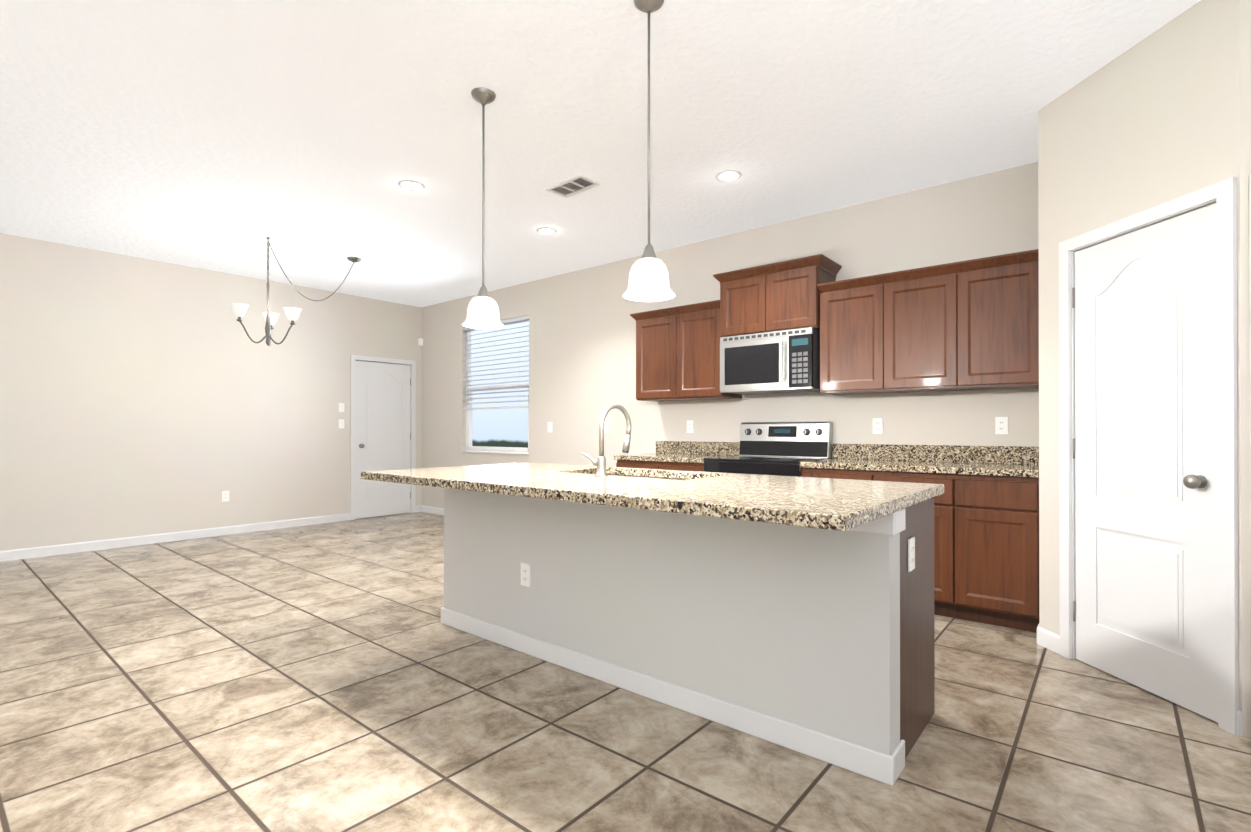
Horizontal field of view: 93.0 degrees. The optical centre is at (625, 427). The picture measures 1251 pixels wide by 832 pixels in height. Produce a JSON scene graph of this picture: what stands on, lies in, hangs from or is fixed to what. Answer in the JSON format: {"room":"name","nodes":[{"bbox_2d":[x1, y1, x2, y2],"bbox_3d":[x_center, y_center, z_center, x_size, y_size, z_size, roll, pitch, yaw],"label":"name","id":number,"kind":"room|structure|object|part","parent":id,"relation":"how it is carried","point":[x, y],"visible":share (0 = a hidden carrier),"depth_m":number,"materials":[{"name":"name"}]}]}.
{"room":"kitchen","nodes":[
{"label":"kitchen","id":0,"kind":"room"},
{"bbox_2d":[0,233,421,550],"bbox_3d":[-5.627,-0.263,4.995,0.120,2.850,8.840,0,0,39],"label":"wall","id":1,"kind":"structure","parent":0,"point":[140,396],"depth_m":6.04,"materials":[{"name":"paint"}]},
{"bbox_2d":[0,513,350,561],"bbox_3d":[-5.893,1.115,4.563,0.013,0.090,7.602,0,0,39],"label":"baseboard","id":2,"kind":"structure","parent":1,"relation":"attached to","point":[24,553],"depth_m":5.99,"materials":[{"name":"white wood"}]},
{"bbox_2d":[222,491,228,501],"bbox_3d":[-4.346,0.747,6.445,0.009,0.114,0.070,0,0,39],"label":"outlet","id":3,"kind":"object","parent":1,"relation":"attached to","point":[225,495],"visible":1,"depth_m":6.44,"materials":[{"name":"white plastic"}]},
{"bbox_2d":[339,419,343,427],"bbox_3d":[-3.549,-0.044,7.414,0.011,0.114,0.070,0,0,39],"label":"light switch","id":4,"kind":"object","parent":1,"relation":"attached to","point":[341,423],"visible":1,"depth_m":7.41,"materials":[{"name":"white plastic"}]},
{"bbox_2d":[339,403,343,411],"bbox_3d":[-3.549,-0.249,7.415,0.011,0.114,0.070,0,0,39],"label":"light switch","id":5,"kind":"object","parent":1,"relation":"attached to","point":[341,407],"visible":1,"depth_m":7.41,"materials":[{"name":"white plastic"}]},
{"bbox_2d":[350,355,415,519],"bbox_3d":[-3.223,0.126,7.875,0.167,2.093,0.899,0,0,39],"label":"entry door","id":6,"kind":"structure","parent":1,"relation":"in","point":[382,413],"depth_m":7.83,"materials":[{"name":"white wood"}]},
{"bbox_2d":[416,505,420,511],"bbox_3d":[-2.874,1.129,8.230,0.013,0.090,0.097,0,0,39],"label":"baseboard","id":7,"kind":"structure","parent":1,"relation":"attached to","point":[418,508],"depth_m":8.22,"materials":[{"name":"white wood"}]},
{"bbox_2d":[418,338,422,345],"bbox_3d":[-2.843,-1.186,8.233,0.060,0.100,0.034,0,0,-6],"label":"smoke detector","id":8,"kind":"object","parent":1,"relation":"attached to","point":[420,341],"visible":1,"depth_m":8.22,"materials":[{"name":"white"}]},
{"bbox_2d":[0,0,1200,306],"bbox_3d":[-2.241,-1.739,2.214,8.950,0.080,8.900,0,0,39],"label":"ceiling","id":9,"kind":"structure","parent":0,"point":[230,136],"depth_m":3.26,"materials":[{"name":"white paint"}]},
{"bbox_2d":[230,237,361,345],"bbox_3d":[-3.000,-1.205,5.489,0.537,0.962,1.165,0,0,39],"label":"chandelier","id":10,"kind":"object","parent":9,"relation":"hanging from","point":[239,310],"visible":1,"depth_m":5.25,"materials":[{"name":"silver metal"}]},
{"bbox_3d":[-3.302,-0.998,5.073,0.140,0.109,0.140,0,0,39],"label":"lamp shade","id":11,"kind":"part","parent":10,"relation":"part of","materials":[{"name":"white glass"}]},
{"bbox_3d":[-3.271,-0.996,5.471,0.140,0.109,0.140,0,0,39],"label":"lamp shade","id":12,"kind":"part","parent":10,"relation":"part of","materials":[{"name":"white glass"}]},
{"bbox_3d":[-2.943,-0.997,5.245,0.140,0.109,0.140,0,0,39],"label":"lamp shade","id":13,"kind":"part","parent":10,"relation":"part of","materials":[{"name":"white glass"}]},
{"bbox_2d":[398,180,424,190],"bbox_3d":[-1.492,-1.682,4.136,0.176,0.018,0.176,0,0,39],"label":"recessed light","id":14,"kind":"object","parent":9,"relation":"in","point":[411,185],"visible":1,"depth_m":4.12,"materials":[{"name":"white"}]},
{"bbox_2d":[462,87,503,328],"bbox_3d":[-0.723,-1.106,3.017,0.208,1.178,0.208,0,0,39],"label":"pendant light","id":15,"kind":"object","parent":9,"relation":"hanging from","point":[483,311],"visible":1,"depth_m":2.99,"materials":[{"name":"white glass"}]},
{"bbox_3d":[-0.723,-0.590,3.015,0.208,0.145,0.208,0,0,39],"label":"lamp shade","id":16,"kind":"part","parent":15,"relation":"part of","materials":[{"name":"white glass"}]},
{"bbox_2d":[536,227,556,234],"bbox_3d":[-0.678,-1.678,5.085,0.176,0.018,0.176,0,0,39],"label":"recessed light","id":17,"kind":"object","parent":9,"relation":"in","point":[546,230],"visible":1,"depth_m":5.06,"materials":[{"name":"white"}]},
{"bbox_2d":[545,174,600,197],"bbox_3d":[-0.370,-1.685,4.151,0.370,0.012,0.219,0,0,39],"label":"ceiling vent","id":18,"kind":"object","parent":9,"relation":"in","point":[573,185],"visible":1,"depth_m":4.14,"materials":[{"name":"white metal"}]},
{"bbox_2d":[623,0,674,300],"bbox_3d":[0.093,-1.109,2.346,0.208,1.178,0.208,0,0,39],"label":"pendant light","id":19,"kind":"object","parent":9,"relation":"hanging from","point":[648,277],"visible":1,"depth_m":2.32,"materials":[{"name":"white glass"}]},
{"bbox_3d":[0.093,-0.593,2.344,0.208,0.145,0.208,0,0,39],"label":"lamp shade","id":20,"kind":"part","parent":19,"relation":"part of","materials":[{"name":"white glass"}]},
{"bbox_2d":[715,170,741,181],"bbox_3d":[0.692,-1.682,3.982,0.176,0.018,0.176,0,0,39],"label":"recessed light","id":21,"kind":"object","parent":9,"relation":"in","point":[728,175],"visible":0.98,"depth_m":3.96,"materials":[{"name":"white"}]},
{"bbox_2d":[0,512,1250,831],"bbox_3d":[-2.241,1.191,2.203,8.950,0.080,8.900,0,0,39],"label":"floor","id":22,"kind":"structure","parent":0,"point":[336,676],"depth_m":2.25,"materials":[{"name":"tile"}]},
{"bbox_2d":[616,461,703,471],"bbox_3d":[0.466,0.722,5.139,0.922,0.881,0.622,0,0,39],"label":"base cabinet","id":23,"kind":"object","parent":22,"relation":"on","point":[665,465],"depth_m":4.88,"materials":[{"name":"brown wood"}]},
{"bbox_2d":[614,453,729,464],"bbox_3d":[0.458,0.261,5.138,0.932,0.039,0.636,0,0,39],"label":"countertop","id":24,"kind":"structure","parent":23,"relation":"on","point":[690,458],"depth_m":5.01,"materials":[{"name":"beige stone"}]},
{"bbox_2d":[439,487,943,785],"bbox_3d":[0.089,0.715,2.949,2.530,0.879,0.657,0,0,39],"label":"kitchen island","id":25,"kind":"object","parent":22,"relation":"on","point":[794,613],"depth_m":2.32,"materials":[{"name":"paint"}]},
{"bbox_2d":[361,463,592,486],"bbox_3d":[-0.738,0.255,3.344,0.776,0.040,1.156,0,0,39],"label":"island countertop","id":26,"kind":"structure","parent":25,"relation":"on","point":[436,476],"depth_m":3.12,"materials":[{"name":"beige stone"}]},
{"bbox_2d":[521,563,530,586],"bbox_3d":[-0.513,0.754,3.038,0.070,0.114,0.009,0,0,39],"label":"outlet","id":27,"kind":"object","parent":25,"relation":"attached to","point":[525,567],"depth_m":3.03,"materials":[{"name":"white plastic"}]},
{"bbox_2d":[445,467,736,502],"bbox_3d":[-0.115,0.253,2.831,0.840,0.040,1.156,0,0,39],"label":"island countertop","id":28,"kind":"structure","parent":25,"relation":"on","point":[559,486],"depth_m":2.56,"materials":[{"name":"beige stone"}]},
{"bbox_2d":[582,403,630,474],"bbox_3d":[-0.092,0.057,2.952,0.157,0.353,0.251,0,0,39],"label":"faucet","id":29,"kind":"object","parent":28,"relation":"on","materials":[{"name":"silver metal"}]},
{"bbox_2d":[589,471,700,478],"bbox_3d":[0.070,0.371,3.056,0.864,0.218,0.443,0,0,39],"label":"sink","id":30,"kind":"object","parent":28,"relation":"in","point":[590,472],"depth_m":3.20,"materials":[{"name":"silver metal"}]},
{"bbox_3d":[-0.072,1.107,2.756,2.525,0.092,0.146,0,0,39],"label":"skirting","id":31,"kind":"part","parent":25,"relation":"part of","materials":[{"name":"white"}]},
{"bbox_2d":[581,473,943,534],"bbox_3d":[0.571,0.251,2.266,0.936,0.040,1.156,0,0,39],"label":"island countertop","id":32,"kind":"structure","parent":25,"relation":"on","point":[811,503],"depth_m":1.98,"materials":[{"name":"beige stone"}]},
{"bbox_2d":[908,537,914,571],"bbox_3d":[1.020,0.451,2.112,0.009,0.114,0.070,0,0,39],"label":"outlet","id":33,"kind":"object","parent":25,"relation":"attached to","point":[911,540],"depth_m":2.10,"materials":[{"name":"white plastic"}]},
{"bbox_2d":[704,422,831,476],"bbox_3d":[1.083,0.557,4.561,0.758,1.205,0.716,0,0,39],"label":"range","id":34,"kind":"object","parent":22,"relation":"on","point":[778,448],"visible":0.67,"depth_m":4.63,"materials":[{"name":"silver metal"}]},
{"bbox_2d":[801,469,885,480],"bbox_3d":[1.624,0.719,4.186,0.545,0.881,0.622,0,0,39],"label":"base cabinet","id":35,"kind":"object","parent":22,"relation":"on","point":[855,474],"depth_m":3.93,"materials":[{"name":"brown wood"}]},
{"bbox_2d":[886,473,969,620],"bbox_3d":[1.965,0.718,3.905,0.591,0.881,0.622,0,0,39],"label":"base cabinet","id":36,"kind":"object","parent":22,"relation":"on","point":[951,508],"depth_m":3.54,"materials":[{"name":"brown wood"}]},
{"bbox_2d":[970,477,1038,632],"bbox_3d":[2.281,0.717,3.645,0.478,0.881,0.622,0,0,39],"label":"base cabinet","id":37,"kind":"object","parent":22,"relation":"on","point":[986,537],"depth_m":3.37,"materials":[{"name":"brown wood"}]},
{"bbox_2d":[800,457,1038,476],"bbox_3d":[1.937,0.257,3.921,1.366,0.039,0.636,0,0,39],"label":"countertop","id":38,"kind":"structure","parent":37,"relation":"on","point":[971,468],"depth_m":3.70,"materials":[{"name":"beige stone"}]},
{"bbox_2d":[421,162,1038,507],"bbox_3d":[0.576,-0.261,5.537,8.770,2.850,0.120,0,0,39],"label":"wall","id":39,"kind":"structure","parent":0,"point":[582,349],"depth_m":5.29,"materials":[{"name":"paint"}]},
{"bbox_2d":[421,505,443,514],"bbox_3d":[-1.277,1.124,6.970,4.080,0.090,0.013,0,0,39],"label":"baseboard","id":40,"kind":"structure","parent":39,"relation":"attached to","point":[432,510],"depth_m":8.07,"materials":[{"name":"white wood"}]},
{"bbox_2d":[461,451,528,454],"bbox_3d":[-1.601,0.310,7.272,1.297,0.018,0.082,0,0,39],"label":"window sill","id":41,"kind":"structure","parent":39,"relation":"attached to","point":[496,452],"depth_m":7.18,"materials":[{"name":"white"}]},
{"bbox_2d":[466,320,528,452],"bbox_3d":[-1.563,-0.490,7.321,1.297,1.617,0.055,0,0,39],"label":"window","id":42,"kind":"structure","parent":39,"relation":"in","point":[469,447],"depth_m":7.64,"materials":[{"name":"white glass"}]},
{"bbox_2d":[463,315,528,409],"bbox_3d":[-1.594,-0.763,7.284,1.288,1.065,0.052,0,0,39],"label":"window blinds","id":43,"kind":"object","parent":42,"relation":"attached to","point":[512,321],"visible":0.75,"depth_m":7.23,"materials":[{"name":"white plastic"}]},
{"bbox_2d":[548,422,551,431],"bbox_3d":[-0.845,-0.002,6.619,0.070,0.114,0.011,0,0,39],"label":"light switch","id":44,"kind":"object","parent":39,"relation":"attached to","point":[549,426],"visible":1,"depth_m":6.61,"materials":[{"name":"white plastic"}]},
{"bbox_2d":[604,421,608,432],"bbox_3d":[-0.203,-0.004,6.092,0.070,0.114,0.009,0,0,39],"label":"electrical outlet","id":45,"kind":"object","parent":39,"relation":"attached to","point":[606,426],"visible":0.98,"depth_m":6.08,"materials":[{"name":"white plastic"}]},
{"bbox_2d":[634,305,741,401],"bbox_3d":[0.547,-0.615,5.259,0.899,0.735,0.342,0,0,39],"label":"upper cabinet","id":46,"kind":"object","parent":39,"relation":"attached to","point":[678,354],"depth_m":5.11,"materials":[{"name":"brown wood"}]},
{"bbox_2d":[687,420,693,432],"bbox_3d":[0.592,-0.007,5.437,0.070,0.114,0.009,0,0,39],"label":"electrical outlet","id":47,"kind":"object","parent":39,"relation":"attached to","point":[690,426],"visible":1,"depth_m":5.43,"materials":[{"name":"white plastic"}]},
{"bbox_2d":[713,254,841,340],"bbox_3d":[1.196,-0.956,4.703,0.808,0.458,0.377,0,0,39],"label":"upper cabinet","id":48,"kind":"object","parent":39,"relation":"attached to","point":[770,300],"depth_m":4.52,"materials":[{"name":"brown wood"}]},
{"bbox_2d":[720,327,819,394],"bbox_3d":[1.165,-0.503,4.664,0.758,0.442,0.471,0,0,39],"label":"over-the-range microwave","id":49,"kind":"object","parent":48,"relation":"attached to","point":[782,361],"visible":1,"depth_m":4.49,"materials":[{"name":"grey metal"}]},
{"bbox_2d":[656,441,1038,464],"bbox_3d":[1.476,0.183,4.698,3.064,0.115,0.022,0,0,39],"label":"backsplash","id":50,"kind":"structure","parent":39,"relation":"attached to","point":[1001,455],"depth_m":4.22,"materials":[{"name":"beige stone"}]},
{"bbox_2d":[819,277,893,394],"bbox_3d":[1.716,-0.619,4.296,0.507,0.735,0.342,0,0,39],"label":"upper cabinet","id":51,"kind":"object","parent":39,"relation":"attached to","point":[857,331],"depth_m":4.16,"materials":[{"name":"brown wood"}]},
{"bbox_2d":[873,418,882,433],"bbox_3d":[1.866,-0.011,4.389,0.070,0.114,0.009,0,0,39],"label":"electrical outlet","id":52,"kind":"object","parent":39,"relation":"attached to","point":[877,425],"visible":1,"depth_m":4.38,"materials":[{"name":"white plastic"}]},
{"bbox_2d":[894,265,977,392],"bbox_3d":[2.037,-0.620,4.032,0.565,0.735,0.342,0,0,39],"label":"upper cabinet","id":53,"kind":"object","parent":39,"relation":"attached to","point":[932,310],"depth_m":3.86,"materials":[{"name":"brown wood"}]},
{"bbox_2d":[995,417,1007,433],"bbox_3d":[2.468,-0.012,3.893,0.070,0.114,0.009,0,0,39],"label":"electrical outlet","id":54,"kind":"object","parent":39,"relation":"attached to","point":[1001,425],"visible":1,"depth_m":3.89,"materials":[{"name":"white plastic"}]},
{"bbox_2d":[970,257,1038,389],"bbox_3d":[2.359,-0.621,3.768,0.507,0.735,0.342,0,0,39],"label":"upper cabinet","id":55,"kind":"object","parent":39,"relation":"attached to","point":[972,324],"depth_m":3.60,"materials":[{"name":"brown wood"}]},
{"bbox_2d":[1038,0,1250,737],"bbox_3d":[2.805,-0.272,2.714,1.500,2.850,1.405,0,0,39],"label":"wall","id":56,"kind":"structure","parent":0,"point":[1161,115],"depth_m":2.57,"materials":[{"name":"paint"}]},
{"bbox_2d":[1037,627,1059,653],"bbox_3d":[2.209,1.110,3.089,0.013,0.090,0.149,0,0,-6],"label":"baseboard","id":57,"kind":"structure","parent":56,"relation":"attached to","point":[1047,639],"depth_m":3.09,"materials":[{"name":"white"}]},
{"bbox_2d":[1059,177,1238,734],"bbox_3d":[2.291,0.106,2.626,0.157,2.093,0.795,0,0,-6],"label":"pantry door","id":58,"kind":"structure","parent":56,"relation":"in","point":[1148,487],"depth_m":2.55,"materials":[{"name":"white wood"}]},
{"bbox_3d":[2.268,0.216,2.364,0.062,0.058,0.058,0,0,-6],"label":"knob","id":59,"kind":"part","parent":58,"relation":"part of","materials":[{"name":"silver metal"}]},
{"bbox_2d":[1236,711,1241,735],"bbox_3d":[2.294,1.106,2.217,0.013,0.090,0.009,0,0,-6],"label":"baseboard","id":60,"kind":"structure","parent":56,"relation":"attached to","point":[1238,723],"depth_m":2.21,"materials":[{"name":"white"}]},
{"bbox_2d":[1249,174,1250,519],"bbox_3d":[2.592,0.107,1.915,0.787,2.087,0.094,0,0,39],"label":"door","id":61,"kind":"structure","parent":56,"relation":"in","point":[1250,320],"depth_m":2.19,"materials":[{"name":"white"}]},
{"label":"outside","id":62,"kind":"structure","parent":0,"visible":0},
{"bbox_2d":[471,321,528,447],"bbox_3d":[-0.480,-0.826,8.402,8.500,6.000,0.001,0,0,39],"label":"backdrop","id":63,"kind":"structure","parent":62,"point":[505,427],"depth_m":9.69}
]}

